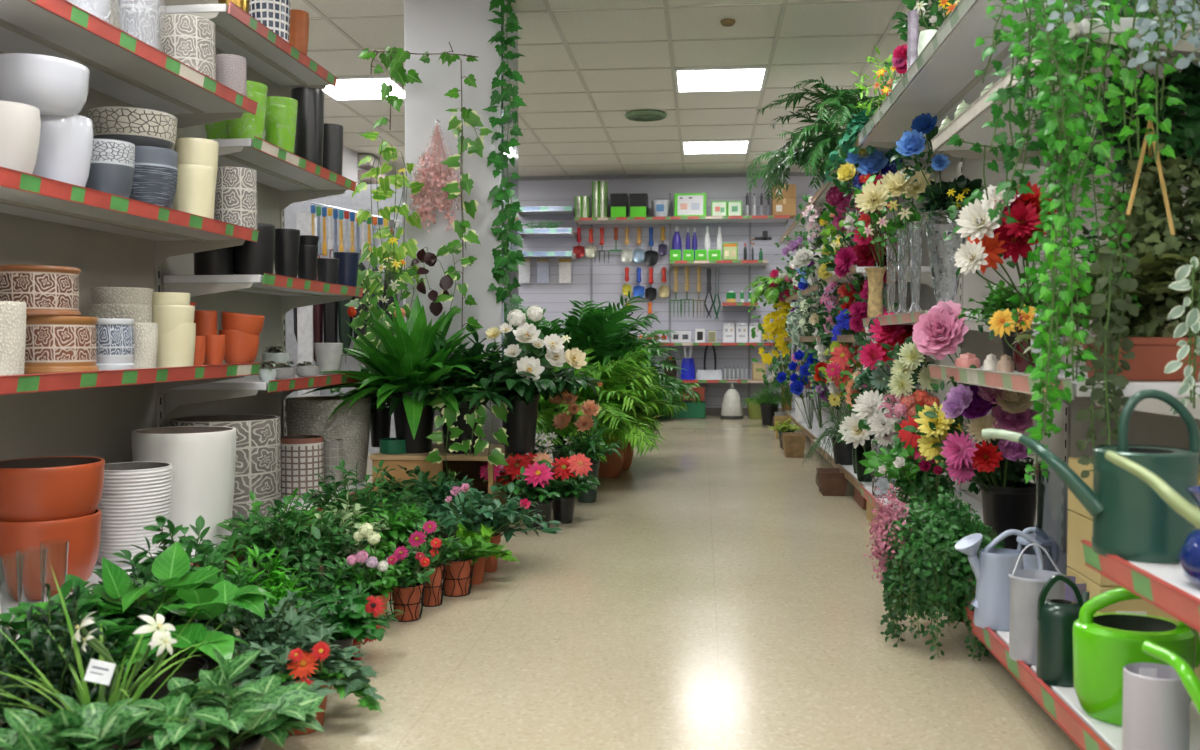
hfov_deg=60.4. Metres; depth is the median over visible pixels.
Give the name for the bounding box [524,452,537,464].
flower
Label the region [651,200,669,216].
bucket
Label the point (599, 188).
roll
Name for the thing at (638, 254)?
trowel
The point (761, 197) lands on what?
spray can
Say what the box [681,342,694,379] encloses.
tote bag
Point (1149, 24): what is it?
leaf garland
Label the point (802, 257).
flower bouquet
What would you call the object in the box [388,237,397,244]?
flower
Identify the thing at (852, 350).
flower bouquet
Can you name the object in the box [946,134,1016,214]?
ivy garland
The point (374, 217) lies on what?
brush
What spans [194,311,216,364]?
plant pot
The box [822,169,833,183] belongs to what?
pot
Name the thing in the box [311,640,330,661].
flower
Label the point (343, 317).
folded umbrella
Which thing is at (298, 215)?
display
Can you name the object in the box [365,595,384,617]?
flower
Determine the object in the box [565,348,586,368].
flower
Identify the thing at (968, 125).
shelf
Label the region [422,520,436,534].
flower
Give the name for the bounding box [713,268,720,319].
loppers
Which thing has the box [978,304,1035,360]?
flower bouquet
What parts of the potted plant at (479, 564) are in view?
pot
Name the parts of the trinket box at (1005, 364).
lid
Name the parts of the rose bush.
stem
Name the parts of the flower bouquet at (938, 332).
flower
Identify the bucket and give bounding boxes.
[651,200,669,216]
[745,398,769,418]
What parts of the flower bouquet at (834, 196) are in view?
flower, flower, flower, flower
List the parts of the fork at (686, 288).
handle, blade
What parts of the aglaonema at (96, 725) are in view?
stem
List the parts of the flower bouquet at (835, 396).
flower, flower, stem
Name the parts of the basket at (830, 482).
handle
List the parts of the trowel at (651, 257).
handle, blade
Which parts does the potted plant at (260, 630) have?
pot, stem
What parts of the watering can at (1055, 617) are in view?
handle, spout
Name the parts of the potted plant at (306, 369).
dish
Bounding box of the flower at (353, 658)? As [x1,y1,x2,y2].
[352,651,361,660]
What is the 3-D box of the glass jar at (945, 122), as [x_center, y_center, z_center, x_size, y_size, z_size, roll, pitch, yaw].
[1.064,-0.754,3.159,0.046,0.081,0.046,0,2,6]
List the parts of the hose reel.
arm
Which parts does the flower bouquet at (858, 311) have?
flower, flower, flower, flower, flower, flower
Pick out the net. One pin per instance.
(551, 224)
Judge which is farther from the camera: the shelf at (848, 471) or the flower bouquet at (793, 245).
the flower bouquet at (793, 245)
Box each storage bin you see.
[610,193,628,216]
[629,193,648,216]
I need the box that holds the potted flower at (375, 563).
[327,522,410,628]
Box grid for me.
[302,0,930,176]
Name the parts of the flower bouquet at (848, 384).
flower, flower, flower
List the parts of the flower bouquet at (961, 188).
flower, flower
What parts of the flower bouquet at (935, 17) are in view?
flower, stem, flower, flower, flower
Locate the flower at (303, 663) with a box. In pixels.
[300,660,306,666]
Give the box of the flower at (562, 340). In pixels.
[560,335,570,342]
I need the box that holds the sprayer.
[720,381,743,419]
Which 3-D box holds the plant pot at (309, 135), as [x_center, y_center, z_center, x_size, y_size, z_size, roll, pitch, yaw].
[-1.232,-1.028,4.347,0.134,0.338,0.134,0,2,6]
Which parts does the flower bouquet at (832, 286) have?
flower, flower, flower, flower, stem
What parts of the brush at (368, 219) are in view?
handle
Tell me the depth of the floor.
2.69 m
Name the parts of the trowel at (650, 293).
handle, blade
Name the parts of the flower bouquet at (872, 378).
flower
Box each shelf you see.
[0,0,257,128]
[0,166,258,266]
[0,363,260,397]
[0,482,371,640]
[160,1,337,97]
[163,273,363,315]
[165,372,367,414]
[210,136,356,210]
[518,206,574,216]
[519,228,576,238]
[522,251,575,260]
[574,215,789,226]
[643,343,774,348]
[669,260,767,269]
[672,379,772,385]
[721,302,757,309]
[780,138,933,247]
[781,408,840,439]
[783,335,936,360]
[786,265,932,302]
[811,438,953,491]
[858,0,1132,161]
[860,485,1034,550]
[862,310,1062,347]
[928,364,1199,418]
[931,17,1199,175]
[961,606,1199,749]
[1081,540,1199,631]
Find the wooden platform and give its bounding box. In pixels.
[370,444,512,507]
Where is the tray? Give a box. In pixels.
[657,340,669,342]
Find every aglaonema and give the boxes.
[0,694,209,749]
[123,648,324,749]
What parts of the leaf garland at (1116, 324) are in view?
stem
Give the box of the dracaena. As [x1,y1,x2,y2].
[550,406,666,477]
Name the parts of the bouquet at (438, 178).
stem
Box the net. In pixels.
[522,221,562,227]
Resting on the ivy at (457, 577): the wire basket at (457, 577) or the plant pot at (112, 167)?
the wire basket at (457, 577)
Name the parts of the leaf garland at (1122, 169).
stem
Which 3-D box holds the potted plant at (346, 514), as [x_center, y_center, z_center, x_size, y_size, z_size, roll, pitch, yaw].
[-0.822,0.515,3.261,0.278,0.310,0.333,0,2,6]
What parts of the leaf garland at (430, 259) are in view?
stem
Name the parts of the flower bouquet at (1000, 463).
flower, flower, flower, flower, flower, stem, flower, flower, flower, flower, flower, flower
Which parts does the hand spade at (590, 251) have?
handle, blade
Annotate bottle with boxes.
[672,226,681,259]
[686,227,689,249]
[692,227,696,259]
[704,226,709,259]
[716,226,721,259]
[744,243,746,259]
[759,248,762,259]
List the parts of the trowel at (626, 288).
handle, blade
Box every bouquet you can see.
[409,119,460,232]
[747,300,805,405]
[762,265,792,312]
[762,362,785,402]
[771,343,817,428]
[774,226,823,285]
[777,266,798,298]
[783,300,808,360]
[784,247,801,290]
[785,290,824,354]
[785,352,811,397]
[787,247,824,312]
[788,273,808,299]
[792,349,822,427]
[793,270,822,315]
[796,190,827,248]
[800,241,831,305]
[802,232,829,305]
[803,292,827,332]
[803,360,832,419]
[805,280,857,344]
[807,329,842,395]
[809,249,834,293]
[809,362,844,433]
[811,219,834,262]
[812,361,854,416]
[813,286,854,334]
[814,219,859,289]
[816,302,858,372]
[817,230,897,300]
[818,341,861,412]
[819,186,855,231]
[821,234,856,302]
[823,206,859,290]
[824,148,902,229]
[829,195,876,266]
[831,208,878,280]
[831,280,869,335]
[838,266,898,339]
[838,358,875,433]
[838,383,884,475]
[843,166,933,276]
[845,171,890,266]
[849,327,884,392]
[850,46,895,115]
[852,390,905,450]
[854,312,913,377]
[854,368,891,402]
[859,444,966,507]
[861,387,897,444]
[873,334,944,400]
[877,362,925,399]
[878,389,939,419]
[883,44,906,86]
[886,415,926,461]
[890,113,950,209]
[891,0,959,41]
[903,402,962,482]
[912,300,968,362]
[917,365,1037,494]
[918,175,984,211]
[943,181,1057,302]
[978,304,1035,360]
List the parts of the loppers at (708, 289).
handle, blade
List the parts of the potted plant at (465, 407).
pot, stem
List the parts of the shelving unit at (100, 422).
panel, panel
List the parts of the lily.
stem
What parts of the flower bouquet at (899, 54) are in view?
flower, flower, flower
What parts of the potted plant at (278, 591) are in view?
pot, stem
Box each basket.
[389,581,425,621]
[418,562,445,606]
[441,557,474,596]
[772,416,791,438]
[780,433,805,457]
[815,468,847,495]
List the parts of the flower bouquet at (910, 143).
flower, flower, stem, flower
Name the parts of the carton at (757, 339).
panel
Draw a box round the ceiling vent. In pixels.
[625,110,666,121]
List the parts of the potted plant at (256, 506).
pot, stem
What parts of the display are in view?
rail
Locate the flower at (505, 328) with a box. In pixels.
[500,323,512,332]
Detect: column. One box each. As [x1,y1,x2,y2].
[404,0,501,443]
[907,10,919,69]
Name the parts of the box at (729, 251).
panel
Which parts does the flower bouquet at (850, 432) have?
flower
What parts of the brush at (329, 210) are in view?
handle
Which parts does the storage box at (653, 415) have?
panel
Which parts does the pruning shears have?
handle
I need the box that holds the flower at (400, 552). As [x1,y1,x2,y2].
[392,546,408,560]
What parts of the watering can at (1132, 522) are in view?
spout, lid, handle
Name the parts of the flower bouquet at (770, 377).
flower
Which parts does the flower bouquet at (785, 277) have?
flower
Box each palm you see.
[519,291,702,462]
[535,345,685,481]
[595,368,700,469]
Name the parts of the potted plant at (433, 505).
stem, pot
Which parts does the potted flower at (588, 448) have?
flower, flower, flower, flower, stem, flower, stem, pot, flower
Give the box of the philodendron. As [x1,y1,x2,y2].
[7,542,276,716]
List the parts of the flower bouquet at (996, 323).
flower, stem, flower, flower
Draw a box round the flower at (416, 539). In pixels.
[408,531,425,547]
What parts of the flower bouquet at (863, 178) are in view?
flower, flower, flower, stem, flower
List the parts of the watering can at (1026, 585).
handle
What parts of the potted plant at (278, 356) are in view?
dish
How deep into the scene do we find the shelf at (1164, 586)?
1.50 m
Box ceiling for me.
[204,0,945,175]
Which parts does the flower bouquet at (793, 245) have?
flower, flower, flower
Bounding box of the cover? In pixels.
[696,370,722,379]
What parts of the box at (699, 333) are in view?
panel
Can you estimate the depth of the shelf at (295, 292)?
3.87 m
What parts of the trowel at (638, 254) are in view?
handle, blade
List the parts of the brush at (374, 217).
handle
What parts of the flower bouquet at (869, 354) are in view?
flower, flower, flower, flower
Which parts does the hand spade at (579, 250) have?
handle, blade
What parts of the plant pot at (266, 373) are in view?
dish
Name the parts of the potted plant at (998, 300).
stem, pot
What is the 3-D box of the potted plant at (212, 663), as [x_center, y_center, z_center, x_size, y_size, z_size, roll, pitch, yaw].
[-0.920,0.548,2.369,0.286,0.304,0.291,0,2,-12]
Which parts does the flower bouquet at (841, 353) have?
flower, flower, flower, flower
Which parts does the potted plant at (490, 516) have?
flower, flower, flower, stem, pot, stem, flower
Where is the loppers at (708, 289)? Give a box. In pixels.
[704,268,712,317]
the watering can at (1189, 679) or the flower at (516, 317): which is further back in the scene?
the flower at (516, 317)
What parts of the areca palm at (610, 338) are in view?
stem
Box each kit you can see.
[674,193,706,215]
[711,201,726,215]
[727,201,741,215]
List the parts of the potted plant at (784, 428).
pot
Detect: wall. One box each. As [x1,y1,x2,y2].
[342,145,405,322]
[518,176,821,196]
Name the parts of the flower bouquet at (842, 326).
flower, flower, stem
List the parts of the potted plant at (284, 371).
dish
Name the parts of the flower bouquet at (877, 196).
flower, flower, flower, stem, flower, flower, flower, flower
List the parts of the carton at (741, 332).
panel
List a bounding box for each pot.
[0,53,89,116]
[0,101,40,173]
[0,265,80,315]
[0,301,25,375]
[0,456,104,521]
[0,508,101,591]
[24,316,98,373]
[32,115,93,186]
[65,736,148,749]
[66,0,109,22]
[85,106,177,149]
[86,138,134,197]
[89,304,152,322]
[90,287,152,304]
[96,318,134,370]
[96,461,171,566]
[118,0,159,48]
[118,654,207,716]
[129,146,177,207]
[131,426,235,548]
[133,323,157,368]
[152,292,190,304]
[152,305,194,333]
[156,323,195,367]
[160,14,215,79]
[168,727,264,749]
[170,414,280,527]
[173,138,218,182]
[173,164,215,218]
[194,247,233,274]
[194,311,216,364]
[194,336,204,365]
[202,335,224,364]
[205,120,227,138]
[214,167,257,229]
[216,54,246,96]
[218,0,249,13]
[219,330,258,363]
[221,311,264,334]
[226,90,266,139]
[233,223,275,274]
[247,80,267,94]
[249,0,290,42]
[264,104,297,153]
[267,96,297,107]
[274,228,299,277]
[281,435,323,499]
[285,396,370,485]
[289,9,308,55]
[289,685,332,734]
[291,87,323,166]
[297,245,317,280]
[299,235,318,245]
[314,343,342,374]
[317,258,338,283]
[323,123,342,175]
[323,439,342,489]
[329,636,354,659]
[333,252,358,286]
[353,641,360,652]
[390,392,434,452]
[392,582,422,620]
[420,563,442,605]
[441,558,472,595]
[500,393,539,452]
[506,490,527,512]
[527,498,553,529]
[551,495,575,523]
[598,446,623,477]
[620,440,633,469]
[759,402,778,424]
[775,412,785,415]
[781,385,792,409]
[795,397,814,422]
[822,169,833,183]
[831,436,852,464]
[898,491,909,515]
[964,574,975,605]
[979,480,1035,549]
[1122,663,1189,749]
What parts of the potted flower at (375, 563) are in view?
flower, flower, flower, flower, stem, stem, flower, flower, pot, flower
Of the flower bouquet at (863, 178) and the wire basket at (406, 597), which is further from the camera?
the flower bouquet at (863, 178)
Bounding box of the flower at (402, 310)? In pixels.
[394,308,405,316]
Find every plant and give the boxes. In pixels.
[0,584,148,735]
[0,586,164,721]
[87,564,177,620]
[90,563,229,666]
[158,547,263,670]
[206,590,341,678]
[210,488,331,591]
[211,544,318,645]
[224,491,367,602]
[231,606,385,734]
[278,551,377,602]
[287,459,436,557]
[302,293,504,452]
[305,490,390,587]
[329,365,391,446]
[347,499,444,564]
[350,465,483,537]
[382,324,540,453]
[385,475,494,541]
[413,482,563,572]
[455,522,519,584]
[768,419,802,447]
[824,108,912,184]
[863,484,1004,660]
[958,273,1069,370]
[1010,120,1199,380]
[1075,62,1199,335]
[1090,129,1199,336]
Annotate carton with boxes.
[671,331,690,342]
[708,331,715,342]
[723,325,734,342]
[735,323,747,342]
[748,323,760,342]
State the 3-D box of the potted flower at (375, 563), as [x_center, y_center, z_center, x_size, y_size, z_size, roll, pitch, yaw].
[-0.613,0.536,2.765,0.218,0.302,0.240,-1,2,-26]
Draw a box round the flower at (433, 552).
[429,549,438,556]
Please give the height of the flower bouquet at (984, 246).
0.302 m
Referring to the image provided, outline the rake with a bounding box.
[610,226,620,252]
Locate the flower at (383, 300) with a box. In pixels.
[380,296,388,302]
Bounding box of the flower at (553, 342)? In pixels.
[543,334,564,351]
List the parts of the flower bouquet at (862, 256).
flower, flower, stem, flower, flower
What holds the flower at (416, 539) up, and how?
on the daisy at (432, 592)
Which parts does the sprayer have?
tank, pump handle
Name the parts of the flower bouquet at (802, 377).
flower, stem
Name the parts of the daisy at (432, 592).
stem, stem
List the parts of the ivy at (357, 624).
stem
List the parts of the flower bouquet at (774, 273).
flower, flower, flower, flower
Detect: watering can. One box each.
[955,529,1043,630]
[982,389,1199,563]
[1008,543,1064,664]
[1016,527,1040,569]
[1036,574,1089,686]
[1072,587,1199,725]
[1105,450,1199,528]
[1142,640,1199,713]
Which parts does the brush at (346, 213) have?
handle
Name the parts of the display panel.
panel, panel, panel, panel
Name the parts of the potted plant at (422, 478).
stem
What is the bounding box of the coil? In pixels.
[704,346,715,369]
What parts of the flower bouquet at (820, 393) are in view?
flower, flower, stem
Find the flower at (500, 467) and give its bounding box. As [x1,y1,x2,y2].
[498,457,506,472]
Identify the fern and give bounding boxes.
[650,375,686,412]
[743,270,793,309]
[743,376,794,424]
[746,125,841,201]
[755,77,883,189]
[771,103,900,191]
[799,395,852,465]
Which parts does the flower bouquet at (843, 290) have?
flower, flower, flower, flower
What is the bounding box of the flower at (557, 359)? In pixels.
[545,348,566,366]
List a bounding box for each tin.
[726,291,735,302]
[740,291,743,302]
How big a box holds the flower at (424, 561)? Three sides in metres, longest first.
0.030 x 0.030 x 0.008 m
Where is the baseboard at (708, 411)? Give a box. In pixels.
[705,408,818,415]
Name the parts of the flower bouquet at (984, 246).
flower, flower, flower, flower, flower, stem, flower, flower, flower, flower, flower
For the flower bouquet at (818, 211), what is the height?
0.638 m
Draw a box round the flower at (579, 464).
[567,453,592,476]
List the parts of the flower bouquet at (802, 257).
flower, flower, flower, flower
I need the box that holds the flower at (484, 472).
[479,462,500,480]
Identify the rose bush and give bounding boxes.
[113,515,264,653]
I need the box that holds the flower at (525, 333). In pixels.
[513,322,540,342]
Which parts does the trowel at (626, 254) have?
handle, blade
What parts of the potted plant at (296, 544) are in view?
stem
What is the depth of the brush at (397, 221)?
6.67 m
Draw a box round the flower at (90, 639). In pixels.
[81,629,95,653]
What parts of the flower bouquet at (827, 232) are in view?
flower, flower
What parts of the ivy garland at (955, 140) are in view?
stem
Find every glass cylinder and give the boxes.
[1035,461,1069,575]
[1065,576,1085,602]
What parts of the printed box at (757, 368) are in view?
panel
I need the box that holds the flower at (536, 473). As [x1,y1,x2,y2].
[522,462,553,487]
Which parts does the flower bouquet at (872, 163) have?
flower, flower, flower, flower, flower, flower, flower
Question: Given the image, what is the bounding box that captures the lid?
[723,323,734,325]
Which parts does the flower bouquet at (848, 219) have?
flower, flower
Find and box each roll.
[575,196,589,217]
[592,181,607,216]
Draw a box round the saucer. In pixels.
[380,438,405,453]
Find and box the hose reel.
[750,231,771,244]
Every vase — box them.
[852,443,856,473]
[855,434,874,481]
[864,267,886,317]
[871,439,891,497]
[884,231,896,314]
[895,229,909,313]
[907,221,923,311]
[918,29,936,55]
[921,210,965,311]
[1013,327,1035,371]
[1177,486,1199,587]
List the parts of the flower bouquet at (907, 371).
flower, flower, flower, stem, flower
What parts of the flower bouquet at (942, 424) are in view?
flower, flower, flower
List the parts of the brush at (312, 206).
handle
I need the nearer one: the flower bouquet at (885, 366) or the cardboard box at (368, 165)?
the flower bouquet at (885, 366)
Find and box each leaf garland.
[410,247,452,315]
[1046,0,1104,30]
[1047,0,1191,66]
[1067,75,1199,192]
[1076,245,1139,477]
[1127,0,1199,72]
[1164,256,1199,414]
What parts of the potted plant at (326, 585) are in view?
stem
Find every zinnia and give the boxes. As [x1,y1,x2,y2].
[479,452,553,512]
[497,460,572,529]
[550,453,599,523]
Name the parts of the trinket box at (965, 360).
lid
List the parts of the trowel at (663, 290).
handle, blade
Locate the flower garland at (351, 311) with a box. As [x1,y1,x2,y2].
[347,168,406,316]
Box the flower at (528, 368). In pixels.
[516,356,544,379]
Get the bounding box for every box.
[358,154,380,169]
[358,170,384,183]
[651,410,670,417]
[670,250,680,260]
[671,401,705,417]
[683,250,693,259]
[695,250,706,259]
[695,329,704,342]
[708,250,720,259]
[722,243,737,259]
[752,363,765,379]
[771,184,795,201]
[771,198,795,218]
[854,486,866,509]
[866,501,885,529]
[954,352,980,367]
[983,353,998,369]
[997,354,1014,371]
[1067,510,1197,585]
[1067,567,1153,615]
[1068,457,1199,519]
[1154,606,1199,679]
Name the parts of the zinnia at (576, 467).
stem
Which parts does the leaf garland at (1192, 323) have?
stem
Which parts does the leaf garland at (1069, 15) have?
stem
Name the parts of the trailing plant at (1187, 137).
stem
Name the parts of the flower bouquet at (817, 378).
flower, flower, stem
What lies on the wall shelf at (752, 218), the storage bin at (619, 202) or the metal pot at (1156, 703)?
the storage bin at (619, 202)
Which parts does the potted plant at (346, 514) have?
pot, stem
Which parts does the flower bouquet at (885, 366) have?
flower, flower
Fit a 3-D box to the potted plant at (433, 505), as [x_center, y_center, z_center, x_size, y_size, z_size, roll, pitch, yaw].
[-0.610,0.516,3.949,0.439,0.262,0.454,0,2,-9]
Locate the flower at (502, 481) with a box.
[497,470,512,486]
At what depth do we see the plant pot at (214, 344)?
3.37 m
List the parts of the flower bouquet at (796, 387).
flower, flower, flower, flower, flower, stem, flower, flower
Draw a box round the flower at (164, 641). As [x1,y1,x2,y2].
[147,630,176,655]
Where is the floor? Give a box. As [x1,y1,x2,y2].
[0,415,1080,749]
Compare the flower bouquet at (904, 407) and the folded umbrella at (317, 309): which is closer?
the flower bouquet at (904, 407)
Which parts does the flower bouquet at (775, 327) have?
flower, flower, flower, flower, flower, flower, flower, flower, flower, flower, flower, flower, stem, flower, flower, flower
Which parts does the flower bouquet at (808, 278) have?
flower, flower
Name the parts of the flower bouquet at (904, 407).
flower, flower, flower, flower, flower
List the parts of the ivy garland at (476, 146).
stem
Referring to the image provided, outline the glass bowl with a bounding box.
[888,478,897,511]
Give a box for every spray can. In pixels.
[746,193,748,215]
[753,193,755,214]
[760,193,762,214]
[767,194,769,214]
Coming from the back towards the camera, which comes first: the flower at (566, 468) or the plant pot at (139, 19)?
the flower at (566, 468)
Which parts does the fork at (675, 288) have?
handle, blade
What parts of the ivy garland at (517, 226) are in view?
stem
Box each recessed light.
[322,76,404,100]
[674,66,767,92]
[681,139,750,153]
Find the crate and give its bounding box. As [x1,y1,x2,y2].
[687,387,704,400]
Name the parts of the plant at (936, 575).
stem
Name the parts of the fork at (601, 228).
handle, blade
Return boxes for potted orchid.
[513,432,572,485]
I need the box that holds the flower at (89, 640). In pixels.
[72,611,95,647]
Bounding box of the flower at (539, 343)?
[532,338,543,347]
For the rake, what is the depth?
10.66 m
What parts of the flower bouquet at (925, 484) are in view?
flower, flower, stem, flower, flower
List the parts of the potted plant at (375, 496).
stem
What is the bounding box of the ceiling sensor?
[721,19,734,26]
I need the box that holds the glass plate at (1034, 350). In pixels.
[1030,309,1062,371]
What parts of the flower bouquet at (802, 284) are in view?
flower, flower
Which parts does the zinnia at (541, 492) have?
stem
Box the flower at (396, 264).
[391,260,399,269]
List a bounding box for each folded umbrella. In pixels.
[293,308,297,342]
[313,256,322,365]
[323,249,337,342]
[338,297,352,362]
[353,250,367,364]
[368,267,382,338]
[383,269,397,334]
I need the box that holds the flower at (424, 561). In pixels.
[420,557,429,566]
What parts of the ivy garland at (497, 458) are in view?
stem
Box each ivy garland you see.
[345,246,425,373]
[351,132,424,295]
[358,42,483,331]
[424,387,466,484]
[434,108,492,308]
[461,384,508,465]
[482,0,526,303]
[496,189,525,311]
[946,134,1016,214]
[974,0,1154,184]
[974,14,1050,223]
[1003,19,1141,482]
[1029,199,1096,439]
[1053,0,1187,239]
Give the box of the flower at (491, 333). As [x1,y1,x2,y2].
[485,326,500,338]
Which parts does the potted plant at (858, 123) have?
stem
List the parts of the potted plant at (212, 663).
stem, pot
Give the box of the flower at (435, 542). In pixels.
[430,537,441,548]
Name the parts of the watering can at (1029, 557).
handle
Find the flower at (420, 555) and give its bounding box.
[415,552,424,560]
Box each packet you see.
[519,259,529,282]
[537,259,548,282]
[559,259,570,282]
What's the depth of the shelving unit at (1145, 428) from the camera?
3.50 m
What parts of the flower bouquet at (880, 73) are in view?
flower, stem, flower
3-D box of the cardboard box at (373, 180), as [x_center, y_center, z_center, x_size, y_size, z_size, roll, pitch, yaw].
[-2.182,-1.842,9.605,0.280,0.090,0.302,0,2,6]
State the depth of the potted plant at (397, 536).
3.38 m
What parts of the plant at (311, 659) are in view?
stem, stem, stem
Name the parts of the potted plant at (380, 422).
stem, pot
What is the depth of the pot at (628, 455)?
6.19 m
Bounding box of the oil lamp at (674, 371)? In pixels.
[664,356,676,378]
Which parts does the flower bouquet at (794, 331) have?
stem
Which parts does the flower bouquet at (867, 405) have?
flower, flower, flower, flower, flower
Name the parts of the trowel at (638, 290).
handle, blade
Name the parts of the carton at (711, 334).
panel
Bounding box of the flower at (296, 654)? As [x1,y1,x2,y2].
[288,648,302,662]
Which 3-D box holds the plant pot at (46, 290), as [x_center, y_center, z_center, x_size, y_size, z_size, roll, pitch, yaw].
[-1.441,-0.212,2.637,0.202,0.126,0.202,1,2,26]
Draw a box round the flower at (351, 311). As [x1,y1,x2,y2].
[347,307,356,316]
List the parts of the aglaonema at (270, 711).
stem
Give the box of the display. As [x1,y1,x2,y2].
[285,184,403,452]
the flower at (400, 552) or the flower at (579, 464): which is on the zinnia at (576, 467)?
the flower at (579, 464)
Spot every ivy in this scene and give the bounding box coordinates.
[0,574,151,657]
[294,592,388,659]
[403,535,508,596]
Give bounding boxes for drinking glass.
[0,553,23,631]
[16,546,46,603]
[40,539,68,601]
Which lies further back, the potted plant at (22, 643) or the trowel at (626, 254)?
the trowel at (626, 254)
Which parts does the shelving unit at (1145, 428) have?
panel, panel, panel, panel, panel, panel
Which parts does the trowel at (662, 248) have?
handle, blade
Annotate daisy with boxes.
[322,582,404,660]
[377,541,439,621]
[405,520,469,606]
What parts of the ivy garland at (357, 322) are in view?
stem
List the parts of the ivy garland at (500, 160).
stem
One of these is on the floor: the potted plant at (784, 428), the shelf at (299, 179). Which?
the potted plant at (784, 428)
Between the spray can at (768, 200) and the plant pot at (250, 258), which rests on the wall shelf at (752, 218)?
the spray can at (768, 200)
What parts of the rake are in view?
blade, handle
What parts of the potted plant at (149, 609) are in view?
stem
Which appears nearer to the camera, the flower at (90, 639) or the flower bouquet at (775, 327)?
the flower at (90, 639)
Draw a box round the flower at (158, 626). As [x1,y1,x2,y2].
[133,613,174,649]
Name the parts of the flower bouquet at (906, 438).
flower, flower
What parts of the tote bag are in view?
handle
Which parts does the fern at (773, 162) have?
stem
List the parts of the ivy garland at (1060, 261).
stem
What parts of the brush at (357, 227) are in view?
handle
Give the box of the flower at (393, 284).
[388,280,399,288]
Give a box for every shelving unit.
[0,0,286,463]
[821,0,1199,532]
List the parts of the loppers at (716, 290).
handle, blade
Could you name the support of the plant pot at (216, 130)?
on the shelf at (299, 179)
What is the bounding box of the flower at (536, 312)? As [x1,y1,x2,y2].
[526,305,542,321]
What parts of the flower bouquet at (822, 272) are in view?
flower, flower, flower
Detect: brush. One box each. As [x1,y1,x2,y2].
[311,205,315,235]
[316,206,320,255]
[322,207,326,255]
[327,208,332,249]
[333,209,337,252]
[339,210,343,251]
[344,211,348,250]
[350,212,354,251]
[355,213,360,258]
[361,221,364,252]
[367,216,371,259]
[372,216,376,246]
[378,217,382,246]
[383,218,387,241]
[389,219,393,233]
[395,220,399,245]
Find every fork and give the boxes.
[595,226,608,261]
[670,266,681,317]
[680,266,693,316]
[693,266,704,317]
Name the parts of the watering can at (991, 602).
spout, handle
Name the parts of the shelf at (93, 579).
kick panel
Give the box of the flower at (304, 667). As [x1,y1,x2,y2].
[286,649,318,679]
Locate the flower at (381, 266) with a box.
[378,263,386,272]
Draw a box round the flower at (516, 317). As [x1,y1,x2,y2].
[507,309,525,325]
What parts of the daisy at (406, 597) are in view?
stem, stem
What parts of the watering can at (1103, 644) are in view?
lid, handle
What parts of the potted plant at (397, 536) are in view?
pot, stem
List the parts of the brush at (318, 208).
handle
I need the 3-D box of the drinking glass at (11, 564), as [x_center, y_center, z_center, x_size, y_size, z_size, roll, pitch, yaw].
[-1.308,0.487,2.287,0.052,0.175,0.052,0,2,6]
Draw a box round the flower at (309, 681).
[297,678,313,684]
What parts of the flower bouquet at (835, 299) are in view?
flower, flower, flower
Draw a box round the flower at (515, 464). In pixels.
[502,453,531,479]
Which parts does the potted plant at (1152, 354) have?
stem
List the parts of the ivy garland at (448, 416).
stem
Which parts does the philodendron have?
stem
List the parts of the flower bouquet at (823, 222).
flower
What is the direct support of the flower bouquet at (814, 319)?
on the shelf at (840, 338)
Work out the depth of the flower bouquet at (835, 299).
6.21 m
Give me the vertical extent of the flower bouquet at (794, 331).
0.667 m
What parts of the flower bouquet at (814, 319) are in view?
flower, flower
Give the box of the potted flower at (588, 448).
[541,382,626,502]
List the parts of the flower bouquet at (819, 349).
flower, flower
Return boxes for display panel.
[518,192,820,407]
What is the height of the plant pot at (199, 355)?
0.099 m
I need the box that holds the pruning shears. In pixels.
[647,302,653,325]
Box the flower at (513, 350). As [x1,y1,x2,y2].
[504,344,521,356]
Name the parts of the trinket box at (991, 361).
lid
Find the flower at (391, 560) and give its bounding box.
[387,555,397,564]
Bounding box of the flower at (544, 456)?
[532,452,553,465]
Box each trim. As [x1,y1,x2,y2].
[501,0,518,456]
[518,172,819,180]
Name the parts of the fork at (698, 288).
handle, blade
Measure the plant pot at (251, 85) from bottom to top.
0.150 m
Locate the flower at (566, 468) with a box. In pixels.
[551,457,575,480]
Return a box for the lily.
[0,567,253,749]
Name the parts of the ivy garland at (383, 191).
stem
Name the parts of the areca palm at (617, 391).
stem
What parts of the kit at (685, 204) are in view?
panel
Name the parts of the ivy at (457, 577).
stem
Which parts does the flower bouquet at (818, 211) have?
stem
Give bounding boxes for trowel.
[621,227,632,262]
[622,267,631,295]
[633,227,644,262]
[633,267,644,296]
[644,227,657,265]
[645,267,656,300]
[658,226,667,255]
[659,267,668,297]
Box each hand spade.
[573,227,584,257]
[585,227,596,257]

